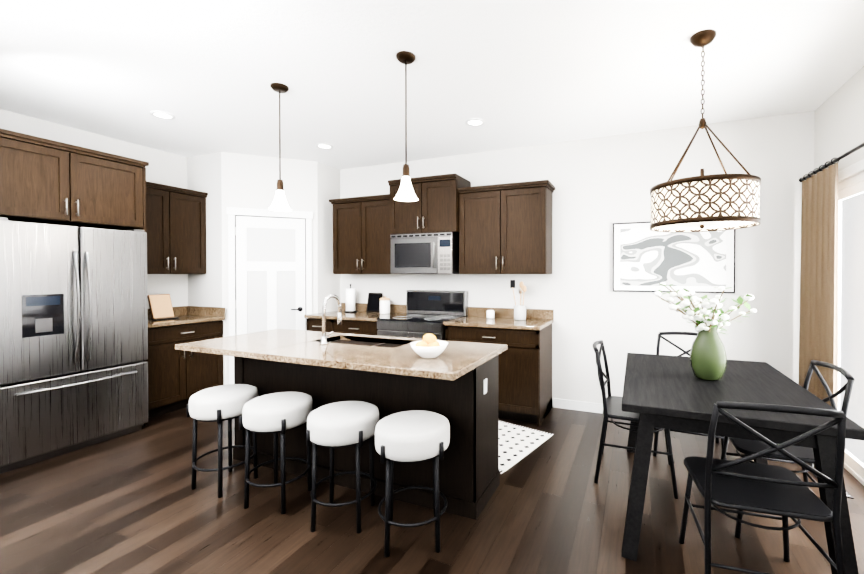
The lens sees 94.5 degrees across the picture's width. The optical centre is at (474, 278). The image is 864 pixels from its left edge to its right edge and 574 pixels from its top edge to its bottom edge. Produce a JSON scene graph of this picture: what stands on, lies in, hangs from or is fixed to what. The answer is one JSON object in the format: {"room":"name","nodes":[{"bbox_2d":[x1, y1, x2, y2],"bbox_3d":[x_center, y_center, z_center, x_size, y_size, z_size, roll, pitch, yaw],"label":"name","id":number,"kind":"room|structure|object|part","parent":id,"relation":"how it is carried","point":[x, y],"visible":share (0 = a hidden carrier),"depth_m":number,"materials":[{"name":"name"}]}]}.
{"room":"kitchen","nodes":[
{"label":"kitchen","id":0,"kind":"room"},
{"bbox_2d":[0,109,187,308],"bbox_3d":[-4.245,-0.014,2.548,0.100,2.740,6.950,0,1,22],"label":"wall","id":1,"kind":"structure","parent":0,"point":[166,168],"depth_m":4.21,"materials":[{"name":"grey paint"}]},
{"bbox_2d":[146,181,207,273],"bbox_3d":[-3.319,-0.503,4.190,0.366,0.915,0.791,0,1,22],"label":"upper cabinet","id":2,"kind":"object","parent":1,"relation":"attached to","point":[176,228],"visible":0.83,"depth_m":4.20,"materials":[{"name":"brown wood"}]},
{"bbox_2d":[187,152,340,384],"bbox_3d":[-2.540,-0.038,4.904,1.280,2.740,1.100,0,1,22],"label":"wall","id":3,"kind":"structure","parent":0,"point":[223,180],"depth_m":4.57,"materials":[{"name":"grey paint"}]},
{"bbox_2d":[226,207,312,383],"bbox_3d":[-2.340,0.271,4.597,0.888,2.128,0.031,0,1,-23],"label":"door frame","id":4,"kind":"structure","parent":3,"relation":"attached to","point":[232,213],"depth_m":4.47,"materials":[{"name":"white painted wood"}]},
{"bbox_2d":[235,216,305,334],"bbox_3d":[-2.344,0.313,4.600,0.516,2.029,0.524,0,1,22],"label":"pantry door","id":5,"kind":"structure","parent":3,"relation":"in","point":[270,273],"depth_m":4.59,"materials":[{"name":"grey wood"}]},
{"bbox_2d":[0,407,863,573],"bbox_3d":[-1.323,1.419,1.372,6.410,0.100,6.950,0,1,22],"label":"floor","id":6,"kind":"structure","parent":0,"point":[132,503],"depth_m":2.23,"materials":[{"name":"brown wood"}]},
{"bbox_2d":[0,217,147,473],"bbox_3d":[-3.408,0.462,3.238,0.873,1.775,0.926,0,1,22],"label":"refrigerator","id":7,"kind":"object","parent":6,"relation":"on","point":[73,337],"visible":1,"depth_m":3.03,"materials":[{"name":"silver metal"}]},
{"bbox_2d":[0,128,148,425],"bbox_3d":[-3.497,0.149,3.271,0.736,2.400,1.066,0,1,22],"label":"tall cabinet","id":8,"kind":"object","parent":6,"relation":"on","point":[45,181],"visible":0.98,"depth_m":3.14,"materials":[{"name":"brown wood"}]},
{"bbox_2d":[147,306,224,417],"bbox_3d":[-3.194,0.832,4.152,0.636,1.015,0.793,0,1,22],"label":"base cabinet","id":9,"kind":"object","parent":6,"relation":"on","point":[177,379],"visible":0.62,"depth_m":4.02,"materials":[{"name":"brown wood"}]},
{"bbox_2d":[147,294,179,320],"bbox_3d":[-3.249,0.295,4.138,0.194,0.257,0.220,0,1,22],"label":"cookbook stand","id":10,"kind":"object","parent":9,"relation":"on","point":[160,306],"visible":0.98,"depth_m":4.13,"materials":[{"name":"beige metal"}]},
{"bbox_2d":[187,384,258,497],"bbox_3d":[-1.646,1.048,2.629,0.390,0.615,0.390,0,1,22],"label":"stool","id":11,"kind":"object","parent":6,"relation":"on","point":[219,404],"visible":0.94,"depth_m":2.52,"materials":[{"name":"beige fabric"}]},
{"bbox_2d":[239,391,314,513],"bbox_3d":[-1.202,1.050,2.448,0.390,0.615,0.390,0,1,12],"label":"stool","id":12,"kind":"object","parent":6,"relation":"on","point":[282,413],"visible":0.92,"depth_m":2.33,"materials":[{"name":"beige fabric"}]},
{"bbox_2d":[306,401,378,532],"bbox_3d":[-0.739,1.052,2.259,0.390,0.615,0.390,0,1,2],"label":"stool","id":13,"kind":"object","parent":6,"relation":"on","point":[332,426],"visible":0.98,"depth_m":2.13,"materials":[{"name":"beige fabric"}]},
{"bbox_2d":[304,303,405,334],"bbox_3d":[-1.369,0.827,4.683,1.021,1.015,0.636,0,1,22],"label":"base cabinet","id":14,"kind":"object","parent":6,"relation":"on","point":[361,320],"visible":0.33,"depth_m":4.49,"materials":[{"name":"brown wood"}]},
{"bbox_2d":[344,284,356,312],"bbox_3d":[-1.526,0.242,4.904,0.150,0.347,0.150,0,1,22],"label":"paper towel holder","id":15,"kind":"object","parent":14,"relation":"on","point":[350,299],"visible":1,"depth_m":4.85,"materials":[{"name":"white paper"}]},
{"bbox_2d":[366,293,382,312],"bbox_3d":[-1.229,0.297,4.891,0.200,0.237,0.062,0,1,22],"label":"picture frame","id":16,"kind":"object","parent":14,"relation":"on","point":[373,303],"visible":0.89,"depth_m":4.88,"materials":[{"name":"black wood"}]},
{"bbox_2d":[380,296,389,313],"bbox_3d":[-1.057,0.313,4.703,0.124,0.210,0.124,0,1,22],"label":"canister","id":17,"kind":"object","parent":14,"relation":"on","point":[385,305],"visible":1,"depth_m":4.65,"materials":[{"name":"white ceramic"}]},
{"bbox_2d":[233,353,500,519],"bbox_3d":[-0.820,0.911,2.793,1.965,0.885,0.410,0,1,22],"label":"kitchen island","id":18,"kind":"object","parent":6,"relation":"on","point":[455,384],"depth_m":2.47,"materials":[{"name":"brown wood"}]},
{"bbox_2d":[175,329,506,380],"bbox_3d":[-0.877,0.453,2.617,2.030,0.035,0.830,0,1,22],"label":"island countertop","id":19,"kind":"structure","parent":18,"relation":"on","point":[296,347],"depth_m":2.35,"materials":[{"name":"beige stone"}]},
{"bbox_2d":[320,294,341,344],"bbox_3d":[-0.945,0.271,2.684,0.106,0.326,0.192,0,1,22],"label":"faucet","id":20,"kind":"object","parent":19,"relation":"on","point":[324,336],"visible":1,"depth_m":2.63,"materials":[{"name":"silver metal"}]},
{"bbox_2d":[319,333,410,348],"bbox_3d":[-0.763,0.542,2.763,0.678,0.212,0.303,0,1,22],"label":"sink","id":21,"kind":"object","parent":19,"relation":"in","point":[340,338],"depth_m":2.90,"materials":[{"name":"black metal"}]},
{"bbox_2d":[410,333,447,357],"bbox_3d":[-0.252,0.373,2.227,0.216,0.131,0.216,0,1,22],"label":"bowl","id":22,"kind":"object","parent":19,"relation":"on","point":[429,345],"visible":1,"depth_m":2.17,"materials":[{"name":"white ceramic"}]},
{"bbox_2d":[375,410,449,557],"bbox_3d":[-0.322,1.054,2.089,0.390,0.615,0.390,0,1,-8],"label":"stool","id":23,"kind":"object","parent":6,"relation":"on","point":[413,436],"visible":1,"depth_m":1.96,"materials":[{"name":"beige fabric"}]},
{"bbox_2d":[377,290,466,339],"bbox_3d":[-0.561,0.741,4.296,0.764,1.195,0.700,0,1,22],"label":"range oven","id":24,"kind":"object","parent":6,"relation":"on","point":[429,311],"visible":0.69,"depth_m":4.42,"materials":[{"name":"silver metal"}]},
{"bbox_2d":[443,307,553,426],"bbox_3d":[0.260,0.834,4.019,0.962,1.015,0.636,0,1,22],"label":"base cabinet","id":25,"kind":"object","parent":6,"relation":"on","point":[525,376],"visible":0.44,"depth_m":3.72,"materials":[{"name":"brown wood"}]},
{"bbox_2d":[486,310,494,318],"bbox_3d":[0.173,0.378,4.224,0.086,0.090,0.086,0,1,22],"label":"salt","id":26,"kind":"object","parent":25,"relation":"on","point":[490,314],"visible":1,"depth_m":4.19,"materials":[{"name":"white ceramic"}]},
{"bbox_2d":[510,280,526,319],"bbox_3d":[0.462,0.221,4.093,0.175,0.406,0.143,0,1,22],"label":"utensil crock","id":27,"kind":"object","parent":25,"relation":"on","point":[520,312],"visible":1,"depth_m":4.05,"materials":[{"name":"white ceramic"}]},
{"bbox_2d":[498,420,552,473],"bbox_3d":[0.207,1.344,3.259,0.580,0.008,0.840,0,1,36],"label":"rug","id":28,"kind":"object","parent":6,"relation":"on","point":[517,443],"visible":0.44,"depth_m":3.25,"materials":[{"name":"white fabric"}]},
{"bbox_2d":[592,340,677,498],"bbox_3d":[1.100,0.908,2.761,0.533,0.896,0.484,0,1,22],"label":"chair","id":29,"kind":"object","parent":6,"relation":"on","point":[612,407],"visible":0.75,"depth_m":2.62,"materials":[{"name":"black metal"}]},
{"bbox_2d":[653,332,726,459],"bbox_3d":[1.691,0.904,3.154,0.484,0.896,0.533,0,1,25],"label":"chair","id":30,"kind":"object","parent":6,"relation":"on","point":[717,437],"visible":0.23,"depth_m":3.35,"materials":[{"name":"black metal"}]},
{"bbox_2d":[621,353,863,573],"bbox_3d":[1.392,0.981,2.373,0.920,0.765,1.340,0,1,22],"label":"dining table","id":31,"kind":"object","parent":6,"relation":"on","point":[667,392],"visible":0.9,"depth_m":1.92,"materials":[{"name":"black wood"}]},
{"bbox_2d":[654,282,756,380],"bbox_3d":[1.369,0.311,2.346,0.570,0.572,0.628,0,1,22],"label":"vase","id":32,"kind":"object","parent":31,"relation":"on","point":[708,358],"visible":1,"depth_m":2.32,"materials":[{"name":"green ceramic"}]},
{"bbox_2d":[679,401,845,573],"bbox_3d":[1.217,0.919,1.734,0.484,0.896,0.533,0,1,16],"label":"chair","id":33,"kind":"object","parent":6,"relation":"on","point":[742,483],"visible":1,"depth_m":1.60,"materials":[{"name":"black metal"}]},
{"bbox_2d":[721,360,854,537],"bbox_3d":[1.703,0.914,2.214,0.533,0.896,0.484,0,1,20],"label":"chair","id":34,"kind":"object","parent":6,"relation":"on","point":[746,447],"visible":0.48,"depth_m":2.10,"materials":[{"name":"black metal"}]},
{"bbox_2d":[812,473,853,498],"bbox_3d":[2.343,1.353,2.605,0.110,0.006,0.300,0,1,22],"label":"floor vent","id":35,"kind":"object","parent":6,"relation":"in","point":[848,495],"visible":0.15,"depth_m":2.49,"materials":[{"name":"white metal"}]},
{"bbox_2d":[0,0,863,169],"bbox_3d":[-1.323,-1.421,1.343,6.410,0.100,6.950,0,1,22],"label":"ceiling","id":36,"kind":"structure","parent":0,"point":[510,73],"depth_m":2.63,"materials":[{"name":"white paint"}]},
{"bbox_2d":[150,111,174,119],"bbox_3d":[-2.648,-1.386,3.379,0.170,0.012,0.170,0,1,22],"label":"recessed light","id":37,"kind":"object","parent":36,"relation":"in","point":[162,115],"visible":0.98,"depth_m":3.37,"materials":[{"name":"white"}]},
{"bbox_2d":[269,83,291,211],"bbox_3d":[-1.407,-0.942,2.878,0.156,0.889,0.156,0,1,22],"label":"pendant light","id":38,"kind":"object","parent":36,"relation":"hanging from","point":[279,203],"visible":1,"depth_m":2.86,"materials":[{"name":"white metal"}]},
{"bbox_2d":[316,143,332,148],"bbox_3d":[-1.580,-1.395,4.196,0.170,0.012,0.170,0,1,22],"label":"recessed light","id":39,"kind":"object","parent":36,"relation":"in","point":[323,146],"visible":0.96,"depth_m":4.19,"materials":[{"name":"white"}]},
{"bbox_2d":[394,51,418,201],"bbox_3d":[-0.425,-0.937,2.478,0.156,0.889,0.156,0,1,22],"label":"pendant light","id":40,"kind":"object","parent":36,"relation":"hanging from","point":[405,193],"visible":1,"depth_m":2.46,"materials":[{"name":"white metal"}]},
{"bbox_2d":[466,118,484,125],"bbox_3d":[0.009,-1.388,3.538,0.170,0.012,0.170,0,1,22],"label":"recessed light","id":41,"kind":"object","parent":36,"relation":"in","point":[475,122],"visible":1,"depth_m":3.53,"materials":[{"name":"white"}]},
{"bbox_2d":[650,29,760,231],"bbox_3d":[1.304,-0.832,2.271,0.546,1.096,0.546,0,1,22],"label":"chandelier","id":42,"kind":"object","parent":36,"relation":"hanging from","point":[702,202],"visible":1,"depth_m":2.08,"materials":[{"name":"white fabric"}]},
{"bbox_3d":[1.304,-0.411,2.275,0.536,0.230,0.536,0,1,22],"label":"lamp shade","id":43,"kind":"part","parent":42,"relation":"part of","materials":[{"name":"white fabric"}]},
{"bbox_2d":[340,111,814,406],"bbox_3d":[0.016,-0.034,4.511,6.310,2.740,0.100,0,1,22],"label":"wall","id":44,"kind":"structure","parent":0,"point":[602,185],"depth_m":3.89,"materials":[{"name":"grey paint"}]},
{"bbox_2d":[329,194,390,273],"bbox_3d":[-1.277,-0.499,4.778,0.870,0.895,0.366,0,1,22],"label":"upper cabinet","id":45,"kind":"object","parent":44,"relation":"attached to","point":[361,235],"visible":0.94,"depth_m":4.63,"materials":[{"name":"brown wood"}]},
{"bbox_2d":[388,173,470,234],"bbox_3d":[-0.499,-0.786,4.431,0.824,0.595,0.416,0,1,22],"label":"upper cabinet","id":46,"kind":"object","parent":44,"relation":"attached to","point":[434,208],"visible":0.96,"depth_m":4.25,"materials":[{"name":"brown wood"}]},
{"bbox_2d":[390,232,459,273],"bbox_3d":[-0.506,-0.265,4.419,0.756,0.433,0.453,0,1,22],"label":"microwave","id":47,"kind":"object","parent":46,"relation":"attached to","point":[429,253],"visible":1,"depth_m":4.22,"materials":[{"name":"silver metal"}]},
{"bbox_2d":[458,180,554,273],"bbox_3d":[0.332,-0.492,4.122,0.946,0.895,0.366,0,1,22],"label":"upper cabinet","id":48,"kind":"object","parent":44,"relation":"attached to","point":[505,228],"visible":1,"depth_m":3.98,"materials":[{"name":"brown wood"}]},
{"bbox_2d":[553,398,602,413],"bbox_3d":[-0.657,1.304,3.006,6.210,0.095,3.220,0,1,22],"label":"baseboard","id":49,"kind":"structure","parent":44,"relation":"attached to","point":[578,405],"depth_m":4.03,"materials":[{"name":"white wood"}]},
{"bbox_2d":[613,222,735,292],"bbox_3d":[1.829,-0.203,3.699,1.020,0.665,0.026,0,1,22],"label":"picture frame","id":50,"kind":"object","parent":44,"relation":"attached to","point":[646,258],"visible":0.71,"depth_m":3.69,"materials":[{"name":"black metal"},{"name":"printed paper"}]},
{"bbox_2d":[814,66,863,182],"bbox_3d":[1.599,0.011,0.167,0.100,2.740,6.750,0,1,22],"label":"wall","id":51,"kind":"structure","parent":0,"point":[839,121],"depth_m":2.85,"materials":[{"name":"grey paint"}]},
{"bbox_2d":[799,143,863,181],"bbox_3d":[2.282,-0.804,2.132,0.117,0.060,2.520,0,1,22],"label":"curtain rod","id":52,"kind":"object","parent":51,"relation":"attached to","point":[858,147],"visible":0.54,"depth_m":2.70,"materials":[{"name":"black metal"}]},
{"bbox_2d":[799,158,838,409],"bbox_3d":[2.594,0.245,3.015,0.060,2.163,0.590,0,1,22],"label":"curtain","id":53,"kind":"object","parent":52,"relation":"hanging from","point":[818,335],"visible":0.79,"depth_m":2.96,"materials":[{"name":"brown fabric"}]},
{"bbox_2d":[838,159,863,485],"bbox_3d":[2.424,0.297,2.237,0.101,2.125,2.030,0,1,22],"label":"door","id":54,"kind":"structure","parent":51,"relation":"in","point":[847,189],"depth_m":2.79,"materials":[{"name":"white glass"}]}
]}

